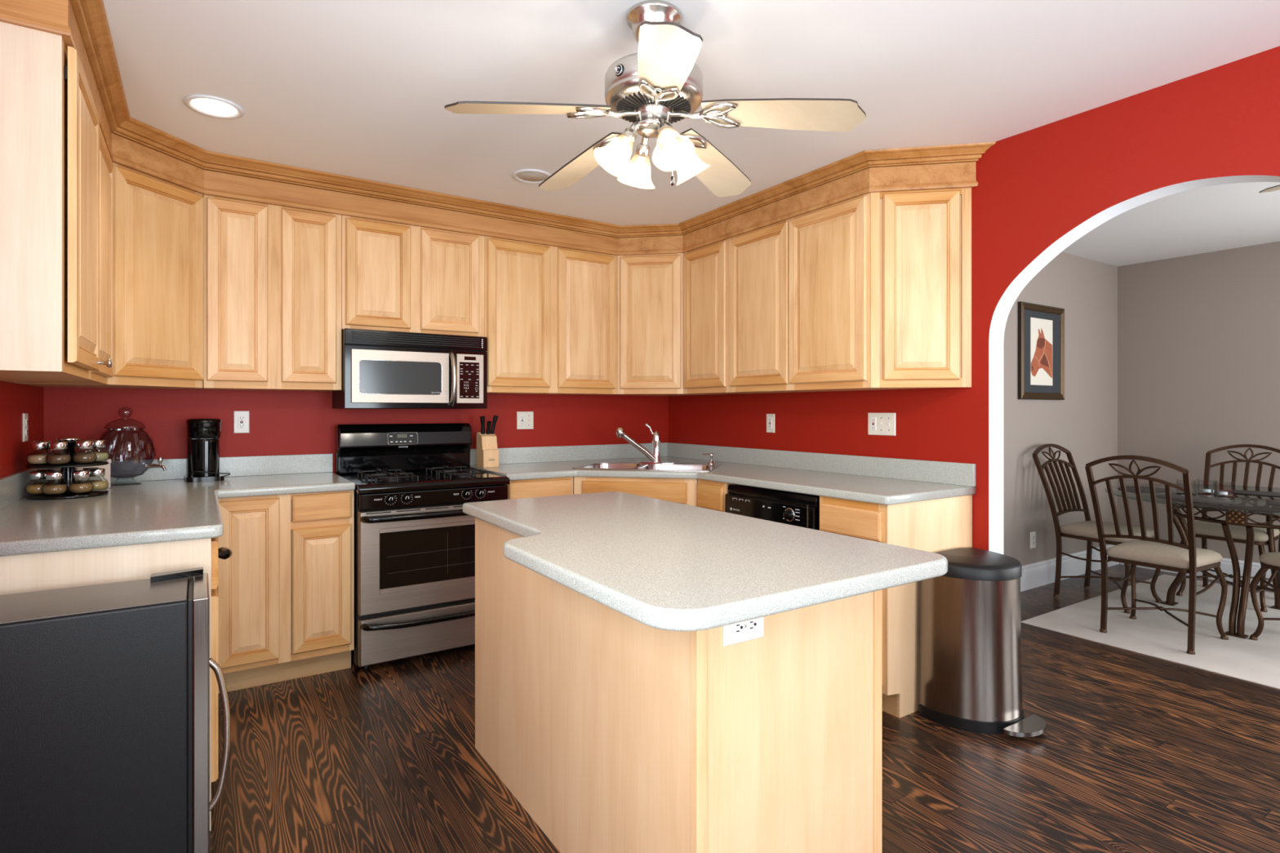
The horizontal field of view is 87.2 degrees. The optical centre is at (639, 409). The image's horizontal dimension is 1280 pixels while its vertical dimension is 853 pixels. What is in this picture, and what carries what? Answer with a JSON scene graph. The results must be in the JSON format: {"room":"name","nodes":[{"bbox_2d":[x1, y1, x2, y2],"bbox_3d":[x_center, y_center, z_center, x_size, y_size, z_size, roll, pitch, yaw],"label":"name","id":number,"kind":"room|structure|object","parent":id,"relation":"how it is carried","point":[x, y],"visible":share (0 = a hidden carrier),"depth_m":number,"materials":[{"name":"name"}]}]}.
{"room":"kitchen","nodes":[
{"label":"kitchen","id":0,"kind":"room"},
{"bbox_2d":[0,381,44,478],"bbox_3d":[-1.113,0.041,0.504,0.120,2.434,6.065,0,0,-33],"label":"wall","id":1,"kind":"structure","parent":0,"point":[15,399],"depth_m":2.64,"materials":[{"name":"red paint"}]},
{"bbox_2d":[22,413,28,441],"bbox_3d":[-2.500,0.071,2.737,0.010,0.115,0.070,0,0,-33],"label":"outlet plate","id":2,"kind":"object","parent":1,"relation":"attached to","point":[25,421],"visible":1,"depth_m":2.72,"materials":[{"name":"beige plastic"}]},
{"bbox_2d":[25,418,28,426],"bbox_3d":[-2.498,0.051,2.738,0.003,0.034,0.034,0,0,-33],"label":"receptacle","id":3,"kind":"object","parent":2,"relation":"attached to","point":[26,420],"depth_m":2.73,"materials":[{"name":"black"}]},
{"bbox_2d":[0,21,113,384],"bbox_3d":[-1.940,-0.560,2.194,0.347,0.914,1.079,0,0,-33],"label":"upper cabinet","id":4,"kind":"object","parent":1,"relation":"attached to","point":[56,166],"visible":1,"depth_m":1.79,"materials":[{"name":"brown wood"}]},
{"bbox_2d":[0,0,995,255],"bbox_3d":[-0.495,-1.090,2.872,3.512,0.172,2.135,0,0,-33],"label":"crown molding","id":5,"kind":"structure","parent":4,"relation":"attached to","point":[135,144],"depth_m":3.25,"materials":[{"name":"brown wood"}]},
{"bbox_2d":[15,162,203,389],"bbox_3d":[-2.297,-0.560,2.978,0.608,0.914,0.625,0,0,-33],"label":"upper cabinet","id":6,"kind":"object","parent":1,"relation":"attached to","point":[158,224],"visible":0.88,"depth_m":2.89,"materials":[{"name":"brown wood"}]},
{"bbox_2d":[0,453,333,509],"bbox_3d":[-1.753,0.293,2.697,1.212,0.102,1.694,0,0,-33],"label":"backsplash","id":7,"kind":"structure","parent":1,"relation":"attached to","point":[12,486],"depth_m":3.34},
{"bbox_2d":[44,194,668,494],"bbox_3d":[-1.341,0.041,4.054,3.634,2.434,0.120,0,0,-33],"label":"wall","id":8,"kind":"structure","parent":0,"point":[281,423],"depth_m":3.61,"materials":[{"name":"red paint"}]},
{"bbox_2d":[233,410,248,433],"bbox_3d":[-2.073,0.063,3.496,0.070,0.115,0.009,0,0,-33],"label":"outlet plate","id":9,"kind":"object","parent":8,"relation":"attached to","point":[241,419],"visible":1,"depth_m":3.49,"materials":[{"name":"white plastic"}]},
{"bbox_2d":[237,415,245,428],"bbox_3d":[-2.071,0.063,3.494,0.033,0.066,0.003,0,0,-33],"label":"receptacle","id":10,"kind":"object","parent":9,"relation":"attached to","point":[241,419],"depth_m":3.49,"materials":[{"name":"white plastic"}]},
{"bbox_2d":[203,195,341,391],"bbox_3d":[-1.871,-0.560,3.427,0.596,0.914,0.341,0,0,-33],"label":"upper cabinet","id":11,"kind":"object","parent":8,"relation":"attached to","point":[272,273],"visible":0.94,"depth_m":3.28,"materials":[{"name":"brown wood"}]},
{"bbox_2d":[341,215,484,337],"bbox_3d":[-1.300,-0.718,3.801,0.764,0.599,0.341,0,0,-33],"label":"upper cabinet","id":12,"kind":"object","parent":8,"relation":"attached to","point":[395,277],"visible":0.85,"depth_m":3.64,"materials":[{"name":"brown wood"}]},
{"bbox_2d":[332,328,487,408],"bbox_3d":[-1.274,-0.211,3.758,0.757,0.408,0.434,0,0,-33],"label":"microwave","id":13,"kind":"object","parent":12,"relation":"attached to","point":[380,369],"visible":1,"depth_m":3.60,"materials":[{"name":"silver metal"}]},
{"bbox_2d":[516,411,533,429],"bbox_3d":[-0.743,0.068,4.364,0.116,0.115,0.016,0,0,-33],"label":"outlet plate","id":14,"kind":"object","parent":8,"relation":"attached to","point":[525,420],"visible":1,"depth_m":4.37,"materials":[{"name":"beige plastic"}]},
{"bbox_2d":[520,415,524,425],"bbox_3d":[-0.763,0.068,4.353,0.033,0.066,0.003,0,0,-33],"label":"receptacle","id":15,"kind":"object","parent":14,"relation":"attached to","point":[522,417],"depth_m":4.35,"materials":[{"name":"white plastic"}]},
{"bbox_2d":[484,236,617,395],"bbox_3d":[-0.605,-0.560,4.257,0.895,0.914,0.341,0,0,-33],"label":"upper cabinet","id":16,"kind":"object","parent":8,"relation":"attached to","point":[551,312],"visible":0.96,"depth_m":4.09,"materials":[{"name":"brown wood"}]},
{"bbox_2d":[603,253,716,395],"bbox_3d":[0.113,-0.560,4.564,0.638,0.914,0.617,0,0,-33],"label":"upper cabinet","id":17,"kind":"object","parent":8,"relation":"attached to","point":[651,287],"visible":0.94,"depth_m":4.32,"materials":[{"name":"brown wood"}]},
{"bbox_2d":[102,0,1279,266],"bbox_3d":[1.819,-1.202,2.428,7.094,0.050,6.265,0,0,-33],"label":"ceiling","id":18,"kind":"structure","parent":0,"point":[362,89],"depth_m":2.35,"materials":[{"name":"white paint"}]},
{"bbox_2d":[183,94,244,119],"bbox_3d":[-1.648,-1.171,2.603,0.198,0.009,0.198,0,0,-33],"label":"recessed light","id":19,"kind":"object","parent":18,"relation":"in","point":[209,105],"visible":1,"depth_m":2.59,"materials":[{"name":"white glass"}]},
{"bbox_2d":[512,168,551,183],"bbox_3d":[-0.541,-1.171,3.377,0.198,0.009,0.198,0,0,-33],"label":"recessed light","id":20,"kind":"object","parent":18,"relation":"in","point":[525,175],"visible":0.9,"depth_m":3.36,"materials":[{"name":"white paint"}]},
{"bbox_2d":[444,0,866,197],"bbox_3d":[0.006,-0.925,2.027,1.141,0.502,1.122,0,0,-33],"label":"ceiling fan","id":21,"kind":"object","parent":18,"relation":"hanging from","point":[655,87],"visible":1,"depth_m":1.93,"materials":[{"name":"silver metal"}]},
{"bbox_2d":[1258,184,1279,192],"bbox_3d":[3.039,-1.058,2.482,1.141,0.236,1.122,0,0,-33],"label":"ceiling fan","id":22,"kind":"object","parent":18,"relation":"hanging from","point":[1277,187],"visible":1,"depth_m":2.89,"materials":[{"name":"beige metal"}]},
{"bbox_2d":[209,564,1279,852],"bbox_3d":[1.819,1.283,2.428,7.094,0.050,6.265,0,0,-33],"label":"floor","id":23,"kind":"structure","parent":0,"point":[1135,753],"depth_m":2.38,"materials":[{"name":"brown wood"}]},
{"bbox_2d":[0,567,231,852],"bbox_3d":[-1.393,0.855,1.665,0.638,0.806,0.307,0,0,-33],"label":"fridge","id":24,"kind":"object","parent":23,"relation":"on","point":[104,688],"visible":1,"depth_m":1.59,"materials":[{"name":"black metal"}]},
{"bbox_2d":[0,537,232,831],"bbox_3d":[-1.791,0.821,2.292,0.684,0.875,1.032,0,0,-33],"label":"base cabinet","id":25,"kind":"object","parent":23,"relation":"on","point":[33,572],"visible":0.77,"depth_m":1.90,"materials":[{"name":"brown wood"}]},
{"bbox_2d":[0,453,355,556],"bbox_3d":[-1.752,0.312,2.695,1.212,0.140,1.699,0,0,-33],"label":"countertop","id":26,"kind":"structure","parent":25,"relation":"on","point":[165,507],"depth_m":2.48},
{"bbox_2d":[25,437,109,500],"bbox_3d":[-2.285,0.228,2.687,0.256,0.232,0.256,0,0,-33],"label":"spice rack","id":27,"kind":"object","parent":26,"relation":"on","point":[67,468],"visible":0.8,"depth_m":2.66,"materials":[{"name":"black plastic"}]},
{"bbox_2d":[25,471,51,494],"bbox_3d":[-2.340,0.284,2.615,0.079,0.090,0.079,0,0,-33],"label":"spice jar","id":28,"kind":"object","parent":27,"relation":"on","point":[30,489],"visible":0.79,"depth_m":2.59,"materials":[{"name":"clear glass"}]},
{"bbox_2d":[26,441,51,465],"bbox_3d":[-2.330,0.168,2.608,0.079,0.090,0.079,0,0,-33],"label":"spice jar","id":29,"kind":"object","parent":27,"relation":"on","point":[37,459],"visible":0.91,"depth_m":2.58,"materials":[{"name":"clear glass"}]},
{"bbox_2d":[31,440,55,463],"bbox_3d":[-2.374,0.168,2.672,0.079,0.090,0.079,0,0,-33],"label":"spice jar","id":30,"kind":"object","parent":27,"relation":"on","point":[34,441],"visible":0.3,"depth_m":2.66,"materials":[{"name":"clear glass"}]},
{"bbox_2d":[32,469,58,484],"bbox_3d":[-2.375,0.284,2.685,0.079,0.090,0.079,0,0,-33],"label":"spice jar","id":31,"kind":"object","parent":27,"relation":"on","point":[47,470],"visible":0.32,"depth_m":2.68,"materials":[{"name":"clear glass"}]},
{"bbox_2d":[40,471,66,495],"bbox_3d":[-2.264,0.284,2.599,0.079,0.090,0.079,0,0,-33],"label":"spice jar","id":32,"kind":"object","parent":27,"relation":"on","point":[54,475],"visible":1,"depth_m":2.58,"materials":[{"name":"clear glass"}]},
{"bbox_2d":[44,441,71,465],"bbox_3d":[-2.252,0.168,2.603,0.079,0.090,0.079,0,0,-33],"label":"spice jar","id":33,"kind":"object","parent":27,"relation":"on","point":[58,459],"visible":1,"depth_m":2.58,"materials":[{"name":"clear glass"}]},
{"bbox_2d":[25,461,108,468],"bbox_3d":[-2.285,0.218,2.687,0.254,0.008,0.254,0,0,-33],"label":"tray","id":34,"kind":"object","parent":27,"relation":"on","point":[71,464],"depth_m":2.62,"materials":[{"name":"black plastic"}]},
{"bbox_2d":[56,467,79,484],"bbox_3d":[-2.343,0.284,2.756,0.079,0.090,0.079,0,0,-33],"label":"spice jar","id":35,"kind":"object","parent":27,"relation":"on","point":[76,468],"visible":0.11,"depth_m":2.75,"materials":[{"name":"clear glass"}]},
{"bbox_2d":[67,470,93,493],"bbox_3d":[-2.204,0.284,2.649,0.079,0.090,0.079,0,0,-33],"label":"spice jar","id":36,"kind":"object","parent":27,"relation":"on","point":[77,487],"visible":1,"depth_m":2.63,"materials":[{"name":"clear glass"}]},
{"bbox_2d":[71,440,96,464],"bbox_3d":[-2.199,0.168,2.661,0.079,0.090,0.079,0,0,-33],"label":"spice jar","id":37,"kind":"object","parent":27,"relation":"on","point":[81,458],"visible":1,"depth_m":2.64,"materials":[{"name":"clear glass"}]},
{"bbox_2d":[76,439,99,454],"bbox_3d":[-2.279,0.168,2.776,0.079,0.090,0.079,0,0,-33],"label":"spice jar","id":38,"kind":"object","parent":27,"relation":"on","point":[89,439],"visible":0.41,"depth_m":2.76,"materials":[{"name":"clear glass"}]},
{"bbox_2d":[79,466,101,483],"bbox_3d":[-2.267,0.284,2.775,0.079,0.090,0.079,0,0,-33],"label":"spice jar","id":39,"kind":"object","parent":27,"relation":"on","point":[83,468],"visible":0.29,"depth_m":2.76,"materials":[{"name":"clear glass"}]},
{"bbox_2d":[85,468,108,490],"bbox_3d":[-2.205,0.284,2.727,0.079,0.090,0.079,0,0,-33],"label":"spice jar","id":40,"kind":"object","parent":27,"relation":"on","point":[99,485],"visible":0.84,"depth_m":2.71,"materials":[{"name":"clear glass"}]},
{"bbox_2d":[86,440,109,462],"bbox_3d":[-2.211,0.168,2.738,0.079,0.090,0.079,0,0,-33],"label":"spice jar","id":41,"kind":"object","parent":27,"relation":"on","point":[96,443],"visible":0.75,"depth_m":2.72,"materials":[{"name":"clear glass"}]},
{"bbox_2d":[47,458,111,488],"bbox_3d":[-2.393,0.281,2.873,0.044,0.126,0.224,0,0,19],"label":"storage box","id":42,"kind":"object","parent":26,"relation":"on","point":[107,467],"visible":0.27,"depth_m":2.93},
{"bbox_2d":[93,408,166,483],"bbox_3d":[-2.361,0.165,3.116,0.275,0.358,0.232,0,0,-33],"label":"beverage dispenser","id":43,"kind":"object","parent":26,"relation":"on","point":[148,466],"visible":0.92,"depth_m":3.10,"materials":[{"name":"clear glass"}]},
{"bbox_2d":[93,428,155,478],"bbox_3d":[-2.378,0.200,3.104,0.233,0.228,0.232,0,0,-33],"label":"jar","id":44,"kind":"object","parent":43,"relation":"on","point":[148,466],"depth_m":3.10,"materials":[{"name":"clear glass"}]},
{"bbox_2d":[183,418,230,482],"bbox_3d":[-2.117,0.193,3.293,0.187,0.302,0.190,0,0,-39],"label":"coffee maker","id":45,"kind":"object","parent":26,"relation":"on","point":[203,435],"visible":1,"depth_m":3.22,"materials":[{"name":"black plastic"}]},
{"bbox_2d":[189,438,219,476],"bbox_3d":[-2.117,0.231,3.268,0.124,0.179,0.124,0,0,-39],"label":"cup","id":46,"kind":"object","parent":45,"relation":"on","point":[204,453],"depth_m":3.22,"materials":[{"name":"black metal"}]},
{"bbox_2d":[202,422,209,426],"bbox_3d":[-2.079,0.071,3.222,0.028,0.021,0.016,0,0,-39],"label":"switch","id":47,"kind":"object","parent":45,"relation":"attached to","point":[204,424],"depth_m":3.21,"materials":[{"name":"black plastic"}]},
{"bbox_2d":[217,489,354,693],"bbox_3d":[-1.766,0.821,3.303,0.570,0.875,0.619,0,0,-33],"label":"base cabinet","id":48,"kind":"object","parent":23,"relation":"on","point":[286,588],"visible":0.87,"depth_m":3.06,"materials":[{"name":"brown wood"}]},
{"bbox_2d":[335,422,510,669],"bbox_3d":[-1.174,0.669,3.616,0.754,1.178,0.736,0,0,-33],"label":"gas range","id":49,"kind":"object","parent":23,"relation":"on","point":[415,540],"visible":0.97,"depth_m":3.36,"materials":[{"name":"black metal"}]},
{"bbox_2d":[338,468,510,493],"bbox_3d":[-1.173,0.376,3.614,0.754,0.041,0.620,0,0,-33],"label":"cooktop","id":50,"kind":"object","parent":49,"relation":"in","point":[430,482],"depth_m":3.43,"materials":[{"name":"black metal"}]},
{"bbox_2d":[507,476,573,499],"bbox_3d":[-0.714,0.821,3.994,0.408,0.875,0.619,0,0,-33],"label":"base cabinet","id":51,"kind":"object","parent":23,"relation":"on","point":[542,487],"visible":0.12,"depth_m":3.73,"materials":[{"name":"brown wood"}]},
{"bbox_2d":[573,476,697,506],"bbox_3d":[0.006,0.821,4.002,0.708,0.875,0.448,0,0,11],"label":"base cabinet","id":52,"kind":"object","parent":23,"relation":"on","point":[681,491],"visible":0.09,"depth_m":3.77,"materials":[{"name":"brown wood"}]},
{"bbox_2d":[470,442,975,505],"bbox_3d":[0.217,0.312,3.587,1.538,0.140,2.368,0,0,-33],"label":"countertop","id":53,"kind":"structure","parent":52,"relation":"on","point":[884,481],"depth_m":3.71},
{"bbox_2d":[476,431,498,467],"bbox_3d":[-0.922,0.239,4.062,0.098,0.210,0.106,0,0,-37],"label":"knife block","id":54,"kind":"object","parent":53,"relation":"on","point":[487,453],"visible":0.98,"depth_m":4.03,"materials":[{"name":"brown wood"}]},
{"bbox_2d":[480,416,484,434],"bbox_3d":[-0.945,0.093,4.040,0.028,0.114,0.052,0,0,-4],"label":"kitchen knife","id":55,"kind":"object","parent":54,"relation":"on","point":[482,418],"visible":1,"depth_m":4.03,"materials":[{"name":"black plastic"}]},
{"bbox_2d":[485,421,491,434],"bbox_3d":[-0.914,0.108,4.060,0.027,0.084,0.046,0,0,-33],"label":"kitchen knife","id":56,"kind":"object","parent":54,"relation":"on","point":[489,423],"visible":1,"depth_m":4.06,"materials":[{"name":"black plastic"}]},
{"bbox_2d":[489,415,498,434],"bbox_3d":[-0.886,0.091,4.078,0.054,0.119,0.027,0,0,24],"label":"kitchen knife","id":57,"kind":"object","parent":54,"relation":"on","point":[495,417],"visible":1,"depth_m":4.07,"materials":[{"name":"black plastic"}]},
{"bbox_2d":[615,423,675,463],"bbox_3d":[0.027,0.212,4.281,0.390,0.255,0.145,0,0,-13],"label":"faucet","id":58,"kind":"object","parent":53,"relation":"on","point":[655,457],"visible":1,"depth_m":4.27,"materials":[{"name":"silver metal"}]},
{"bbox_2d":[572,461,720,483],"bbox_3d":[0.055,0.429,4.091,0.820,0.178,0.530,0,0,13],"label":"sink","id":59,"kind":"object","parent":53,"relation":"in","point":[696,467],"visible":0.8,"depth_m":4.20,"materials":[{"name":"silver metal"}]},
{"bbox_2d":[702,453,714,464],"bbox_3d":[0.430,0.304,4.194,0.078,0.070,0.040,0,0,-32],"label":"soap dispenser","id":60,"kind":"object","parent":59,"relation":"on","point":[711,455],"visible":1,"depth_m":4.19,"materials":[{"name":"silver metal"}]},
{"bbox_2d":[462,491,947,852],"bbox_3d":[-0.022,0.801,1.988,0.835,0.914,1.541,0,0,-33],"label":"kitchen island","id":61,"kind":"object","parent":23,"relation":"on","point":[611,704],"visible":1,"depth_m":1.61,"materials":[{"name":"brown wood"}]},
{"bbox_2d":[462,491,947,631],"bbox_3d":[-0.022,0.363,1.988,0.835,0.038,1.541,0,0,-33],"label":"island countertop","id":62,"kind":"structure","parent":61,"relation":"on","point":[660,564],"depth_m":1.56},
{"bbox_2d":[723,617,763,646],"bbox_3d":[0.226,0.466,1.451,0.115,0.070,0.010,0,0,-33],"label":"outlet plate","id":63,"kind":"object","parent":61,"relation":"attached to","point":[734,633],"visible":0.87,"depth_m":1.45,"materials":[{"name":"white plastic"}]},
{"bbox_2d":[732,621,744,635],"bbox_3d":[0.211,0.466,1.438,0.034,0.034,0.003,0,0,-33],"label":"receptacle","id":64,"kind":"object","parent":63,"relation":"attached to","point":[738,628],"depth_m":1.44,"materials":[{"name":"white plastic"}]},
{"bbox_2d":[746,618,758,632],"bbox_3d":[0.244,0.466,1.460,0.034,0.034,0.003,0,0,-33],"label":"receptacle","id":65,"kind":"object","parent":63,"relation":"attached to","point":[752,625],"depth_m":1.46,"materials":[{"name":"white plastic"}]},
{"bbox_2d":[697,479,731,511],"bbox_3d":[0.630,0.821,3.789,0.619,0.875,0.241,0,0,-33],"label":"base cabinet","id":66,"kind":"object","parent":23,"relation":"on","point":[710,494],"visible":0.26,"depth_m":3.60,"materials":[{"name":"brown wood"}]},
{"bbox_2d":[724,484,819,530],"bbox_3d":[0.845,0.824,3.406,0.634,0.868,0.608,0,0,-33],"label":"dishwasher","id":67,"kind":"object","parent":23,"relation":"on","point":[798,509],"visible":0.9,"depth_m":3.21,"materials":[{"name":"black plastic"}]},
{"bbox_2d":[819,494,972,718],"bbox_3d":[1.142,0.821,3.010,0.619,0.875,0.356,0,0,-33],"label":"base cabinet","id":68,"kind":"object","parent":23,"relation":"on","point":[939,525],"visible":0.32,"depth_m":2.79,"materials":[{"name":"brown wood"}]},
{"bbox_2d":[918,546,1045,737],"bbox_3d":[1.426,0.929,2.722,0.416,0.657,0.383,0,0,-33],"label":"trash can","id":69,"kind":"object","parent":23,"relation":"on","point":[971,668],"visible":0.96,"depth_m":2.64,"materials":[{"name":"silver metal"}]},
{"bbox_2d":[1021,574,1279,689],"bbox_3d":[3.942,1.255,3.298,2.090,0.005,2.990,0,0,-33],"label":"area rug","id":70,"kind":"object","parent":23,"relation":"on","point":[1156,633],"visible":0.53,"depth_m":3.84,"materials":[{"name":"white carpet"}]},
{"bbox_2d":[1031,444,1162,613],"bbox_3d":[3.042,0.745,4.502,0.468,1.014,0.606,0,0,-31],"label":"dining chair","id":71,"kind":"object","parent":70,"relation":"on","point":[1086,530],"visible":0.78,"depth_m":4.53,"materials":[{"name":"brown metal"}]},
{"bbox_2d":[1059,520,1154,542],"bbox_3d":[3.079,0.792,4.439,0.447,0.068,0.417,0,0,-31],"label":"seat cushion","id":72,"kind":"object","parent":71,"relation":"on","point":[1086,530],"depth_m":4.36,"materials":[{"name":"beige fabric"}]},
{"bbox_2d":[1084,454,1228,654],"bbox_3d":[2.839,0.745,3.699,0.606,1.014,0.468,0,0,-33],"label":"dining chair","id":73,"kind":"object","parent":70,"relation":"on","point":[1168,555],"visible":1,"depth_m":3.61,"materials":[{"name":"brown metal"}]},
{"bbox_2d":[1106,540,1222,568],"bbox_3d":[2.900,0.792,3.739,0.417,0.068,0.447,0,0,-33],"label":"seat cushion","id":74,"kind":"object","parent":73,"relation":"on","point":[1157,555],"depth_m":3.63,"materials":[{"name":"beige fabric"}]},
{"bbox_2d":[1104,483,1279,639],"bbox_3d":[3.671,0.885,3.975,1.520,0.735,1.520,0,0,-33],"label":"dining table","id":75,"kind":"object","parent":70,"relation":"on","point":[1236,515],"visible":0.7,"depth_m":3.84,"materials":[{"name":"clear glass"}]},
{"bbox_2d":[1117,486,1164,493],"bbox_3d":[3.260,0.515,4.364,0.406,0.003,0.268,0,0,-33],"label":"placemat","id":76,"kind":"object","parent":75,"relation":"on","point":[1143,489],"visible":0.73,"depth_m":4.35,"materials":[{"name":"grey fabric"}]},
{"bbox_2d":[1176,479,1195,493],"bbox_3d":[3.361,0.474,4.137,0.092,0.085,0.092,0,0,37],"label":"candle holder","id":77,"kind":"object","parent":75,"relation":"on","point":[1194,491],"visible":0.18,"depth_m":4.12,"materials":[{"name":"clear glass"}]},
{"bbox_2d":[1155,494,1233,504],"bbox_3d":[3.190,0.515,3.887,0.287,0.003,0.393,0,0,-33],"label":"placemat","id":78,"kind":"object","parent":75,"relation":"on","point":[1197,500],"visible":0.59,"depth_m":3.84,"materials":[{"name":"grey fabric"}]},
{"bbox_2d":[1196,479,1216,493],"bbox_3d":[3.492,0.474,4.139,0.092,0.085,0.092,0,0,37],"label":"candle holder","id":79,"kind":"object","parent":75,"relation":"on","point":[1208,491],"visible":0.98,"depth_m":4.14,"materials":[{"name":"clear glass"}]},
{"bbox_2d":[1213,480,1234,495],"bbox_3d":[3.488,0.474,4.017,0.092,0.085,0.092,0,0,37],"label":"candle holder","id":80,"kind":"object","parent":75,"relation":"on","point":[1224,493],"visible":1,"depth_m":4.02,"materials":[{"name":"clear glass"}]},
{"bbox_2d":[1219,489,1279,496],"bbox_3d":[3.852,0.515,4.154,0.266,0.003,0.408,0,0,-33],"label":"placemat","id":81,"kind":"object","parent":75,"relation":"on","point":[1238,491],"visible":0.97,"depth_m":4.18,"materials":[{"name":"grey fabric"}]},
{"bbox_2d":[1266,501,1279,506],"bbox_3d":[3.646,0.515,3.648,0.412,0.003,0.258,0,0,7],"label":"placemat","id":82,"kind":"object","parent":75,"relation":"on","point":[1276,503],"visible":1,"depth_m":3.70,"materials":[{"name":"grey fabric"}]},
{"bbox_2d":[1176,444,1279,612],"bbox_3d":[3.995,0.745,4.511,0.606,1.014,0.468,0,0,-33],"label":"dining chair","id":83,"kind":"object","parent":70,"relation":"on","point":[1203,530],"visible":0.6,"depth_m":4.53,"materials":[{"name":"brown metal"}]},
{"bbox_2d":[1194,520,1279,542],"bbox_3d":[3.935,0.792,4.471,0.417,0.068,0.447,0,0,-33],"label":"seat cushion","id":84,"kind":"object","parent":83,"relation":"on","point":[1206,530],"depth_m":4.36,"materials":[{"name":"beige fabric"}]},
{"bbox_2d":[1248,551,1279,640],"bbox_3d":[3.577,0.745,3.393,0.468,1.014,0.606,0,0,-3],"label":"dining chair","id":85,"kind":"object","parent":70,"relation":"on","point":[1271,560],"visible":1,"depth_m":3.63,"materials":[{"name":"brown metal"}]},
{"bbox_2d":[1258,551,1279,567],"bbox_3d":[3.573,0.792,3.466,0.447,0.068,0.417,0,0,-3],"label":"seat cushion","id":86,"kind":"object","parent":85,"relation":"on","point":[1272,559],"depth_m":3.58,"materials":[{"name":"beige fabric"}]},
{"bbox_2d":[668,45,1279,554],"bbox_3d":[1.925,0.041,2.498,0.120,2.434,6.065,0,0,-33],"label":"wall","id":87,"kind":"structure","parent":0,"point":[1039,190],"depth_m":2.87,"materials":[{"name":"red paint"}]},
{"bbox_2d":[684,238,769,394],"bbox_3d":[0.531,-0.560,4.197,0.341,0.914,0.452,0,0,-33],"label":"upper cabinet","id":88,"kind":"object","parent":87,"relation":"attached to","point":[706,268],"visible":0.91,"depth_m":4.08,"materials":[{"name":"brown wood"}]},
{"bbox_2d":[766,413,774,432],"bbox_3d":[0.795,0.081,4.102,0.009,0.115,0.070,0,0,-33],"label":"outlet plate","id":89,"kind":"object","parent":87,"relation":"attached to","point":[770,417],"visible":1,"depth_m":4.09,"materials":[{"name":"beige plastic"}]},
{"bbox_2d":[768,417,772,428],"bbox_3d":[0.793,0.081,4.100,0.003,0.066,0.033,0,0,-33],"label":"receptacle","id":90,"kind":"object","parent":89,"relation":"attached to","point":[770,420],"depth_m":4.10,"materials":[{"name":"white plastic"}]},
{"bbox_2d":[728,192,910,393],"bbox_3d":[0.924,-0.560,3.599,0.341,0.914,0.972,0,0,-33],"label":"upper cabinet","id":91,"kind":"object","parent":87,"relation":"attached to","point":[799,286],"visible":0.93,"depth_m":3.42,"materials":[{"name":"brown wood"}]},
{"bbox_2d":[867,413,895,435],"bbox_3d":[1.230,0.072,3.432,0.016,0.115,0.166,0,0,-33],"label":"outlet plate","id":92,"kind":"object","parent":87,"relation":"attached to","point":[878,424],"visible":1,"depth_m":3.43,"materials":[{"name":"beige plastic"}]},
{"bbox_2d":[871,417,875,430],"bbox_3d":[1.206,0.072,3.472,0.003,0.066,0.033,0,0,-33],"label":"receptacle","id":93,"kind":"object","parent":92,"relation":"attached to","point":[873,419],"depth_m":3.47,"materials":[{"name":"white plastic"}]},
{"bbox_2d":[870,187,971,388],"bbox_3d":[1.297,-0.560,3.168,0.438,0.914,0.234,0,0,9],"label":"upper cabinet","id":94,"kind":"object","parent":87,"relation":"attached to","point":[921,240],"visible":0.94,"depth_m":3.05,"materials":[{"name":"brown wood"}]},
{"bbox_2d":[1003,252,1117,565],"bbox_3d":[2.564,0.041,4.696,3.360,2.434,0.120,0,0,-33],"label":"wall","id":95,"kind":"structure","parent":0,"point":[1085,423],"depth_m":5.05,"materials":[{"name":"beige paint"}]},
{"bbox_2d":[1030,531,1035,548],"bbox_3d":[2.790,0.923,4.766,0.070,0.115,0.010,0,0,-33],"label":"outlet plate","id":96,"kind":"object","parent":95,"relation":"attached to","point":[1033,535],"visible":1,"depth_m":4.76,"materials":[{"name":"white plastic"}]},
{"bbox_2d":[1017,301,1064,399],"bbox_3d":[2.885,-0.412,4.818,0.616,0.676,0.028,0,0,-33],"label":"framed picture","id":97,"kind":"object","parent":95,"relation":"attached to","point":[1041,328],"visible":1,"depth_m":4.81,"materials":[{"name":"black wood"}]},
{"bbox_2d":[1030,317,1052,385],"bbox_3d":[2.877,-0.414,4.812,0.310,0.475,0.001,0,0,-33],"label":"print","id":98,"kind":"object","parent":97,"relation":"attached to","point":[1041,328],"depth_m":4.81,"materials":[{"name":"paper"}]},
{"bbox_2d":[1020,544,1119,591],"bbox_3d":[2.561,1.173,4.611,3.257,0.170,0.018,0,0,-33],"label":"baseboard","id":99,"kind":"structure","parent":95,"relation":"attached to","point":[1038,574],"depth_m":4.90,"materials":[{"name":"white paint"}]},
{"bbox_2d":[1117,241,1279,563],"bbox_3d":[5.191,0.041,3.681,0.120,2.434,4.460,0,0,-33],"label":"wall","id":100,"kind":"structure","parent":0,"point":[1198,335],"depth_m":5.06,"materials":[{"name":"beige paint"}]},
{"bbox_2d":[1120,557,1273,588],"bbox_3d":[5.137,1.173,3.637,0.018,0.170,4.425,0,0,-33],"label":"baseboard","id":101,"kind":"structure","parent":100,"relation":"attached to","point":[1226,566],"depth_m":4.90,"materials":[{"name":"white paint"}]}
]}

